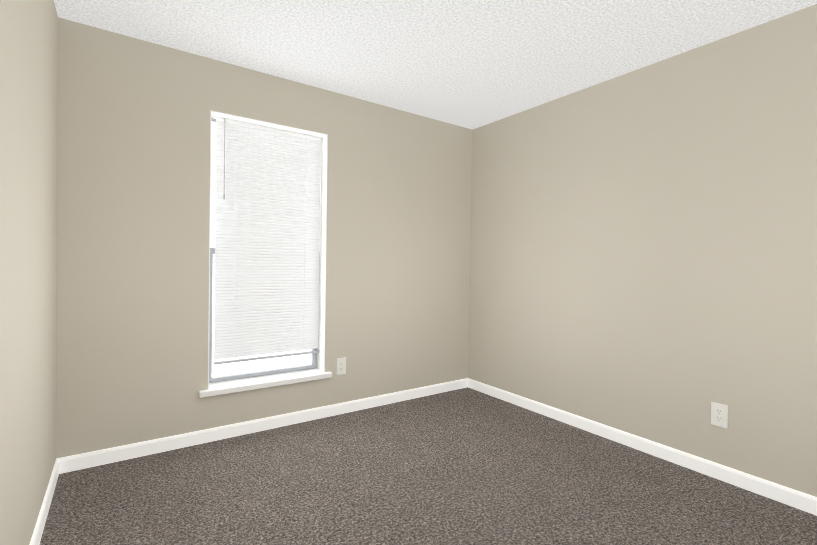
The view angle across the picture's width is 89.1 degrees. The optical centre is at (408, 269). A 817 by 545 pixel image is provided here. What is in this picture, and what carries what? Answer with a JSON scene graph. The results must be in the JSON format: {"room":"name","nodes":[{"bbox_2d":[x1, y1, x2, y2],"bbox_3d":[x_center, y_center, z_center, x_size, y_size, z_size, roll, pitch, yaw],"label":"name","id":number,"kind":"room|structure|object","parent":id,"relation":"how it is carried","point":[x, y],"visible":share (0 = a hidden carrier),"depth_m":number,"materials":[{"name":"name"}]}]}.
{"room":"empty bedroom","nodes":[
{"label":"empty bedroom","id":0,"kind":"room"},
{"bbox_2d":[0,0,57,544],"bbox_3d":[-1.030,-0.068,0.904,0.120,2.440,3.546,0,1,-35],"label":"wall","id":1,"kind":"structure","parent":0,"point":[28,193],"depth_m":1.48,"materials":[{"name":"paint"}]},
{"bbox_2d":[29,459,58,544],"bbox_3d":[-0.957,1.077,0.906,0.012,0.082,3.176,0,1,-35],"label":"baseboard","id":2,"kind":"structure","parent":1,"relation":"attached to","point":[40,523],"depth_m":1.82,"materials":[{"name":"white wood"}]},
{"bbox_2d":[56,17,472,457],"bbox_3d":[-0.709,-0.097,3.137,3.202,2.440,0.250,0,1,-35],"label":"wall","id":3,"kind":"structure","parent":0,"point":[133,179],"depth_m":2.55,"materials":[{"name":"paint"}]},
{"bbox_2d":[56,378,467,473],"bbox_3d":[-0.653,1.050,3.047,2.962,0.082,0.012,0,1,-35],"label":"baseboard","id":4,"kind":"structure","parent":3,"relation":"attached to","point":[106,456],"depth_m":2.71,"materials":[{"name":"white wood"}]},
{"bbox_2d":[209,118,316,382],"bbox_3d":[-1.017,-0.124,2.957,0.797,1.760,0.062,0,1,-35],"label":"window","id":5,"kind":"structure","parent":3,"relation":"in","point":[239,370],"depth_m":2.83,"materials":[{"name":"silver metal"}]},
{"bbox_2d":[214,117,321,364],"bbox_3d":[-0.970,-0.186,2.928,0.725,1.619,0.026,0,1,-35],"label":"window blind","id":6,"kind":"object","parent":5,"relation":"attached to","point":[267,228],"visible":1,"depth_m":2.90,"materials":[{"name":"white plastic"}]},
{"bbox_2d":[223,119,225,198],"bbox_3d":[-1.207,-0.737,2.721,0.009,0.545,0.009,0,1,-35],"label":"blind wand","id":7,"kind":"object","parent":6,"relation":"hanging from","point":[224,159],"visible":0.9,"depth_m":2.72,"materials":[{"name":"grey plastic"}]},
{"bbox_2d":[199,368,331,397],"bbox_3d":[-0.974,0.771,2.882,0.884,0.039,0.181,0,1,-35],"label":"sill","id":8,"kind":"structure","parent":3,"relation":"attached to","point":[258,384],"depth_m":2.82,"materials":[{"name":"white wood"}]},
{"bbox_2d":[208,110,327,388],"bbox_3d":[-0.968,-0.123,2.886,0.788,1.750,0.138,0,1,-35],"label":"liner","id":9,"kind":"object","parent":3,"relation":"in","point":[322,255],"visible":0.57,"depth_m":3.06,"materials":[{"name":"white"}]},
{"bbox_2d":[336,357,345,374],"bbox_3d":[-0.509,0.729,3.142,0.078,0.127,0.008,0,1,-35],"label":"electrical outlet","id":10,"kind":"object","parent":3,"relation":"attached to","point":[341,366],"visible":1,"depth_m":3.14,"materials":[{"name":"white plastic"}]},
{"bbox_2d":[39,387,816,544],"bbox_3d":[0.213,1.192,1.805,3.202,0.135,3.546,0,1,-35],"label":"floor","id":11,"kind":"structure","parent":0,"point":[466,466],"depth_m":2.08,"materials":[{"name":"carpet"}]},
{"bbox_2d":[54,0,816,129],"bbox_3d":[0.255,-1.330,1.766,3.202,0.100,3.546,0,1,-35],"label":"ceiling","id":12,"kind":"structure","parent":0,"point":[472,64],"depth_m":2.31,"materials":[{"name":"paint"}]},
{"bbox_2d":[468,4,816,496],"bbox_3d":[1.497,-0.053,2.668,0.120,2.440,3.546,0,1,-35],"label":"wall","id":13,"kind":"structure","parent":0,"point":[643,252],"depth_m":2.47,"materials":[{"name":"paint"}]},
{"bbox_2d":[468,378,816,515],"bbox_3d":[1.462,1.092,2.595,0.012,0.082,3.176,0,1,-35],"label":"baseboard","id":14,"kind":"structure","parent":13,"relation":"attached to","point":[802,501],"depth_m":2.46,"materials":[{"name":"white wood"}]},
{"bbox_2d":[711,402,727,428],"bbox_3d":[1.696,0.792,2.265,0.008,0.127,0.078,0,1,-35],"label":"electrical outlet","id":15,"kind":"object","parent":13,"relation":"attached to","point":[719,414],"visible":1,"depth_m":2.26,"materials":[{"name":"white plastic"}]}
]}

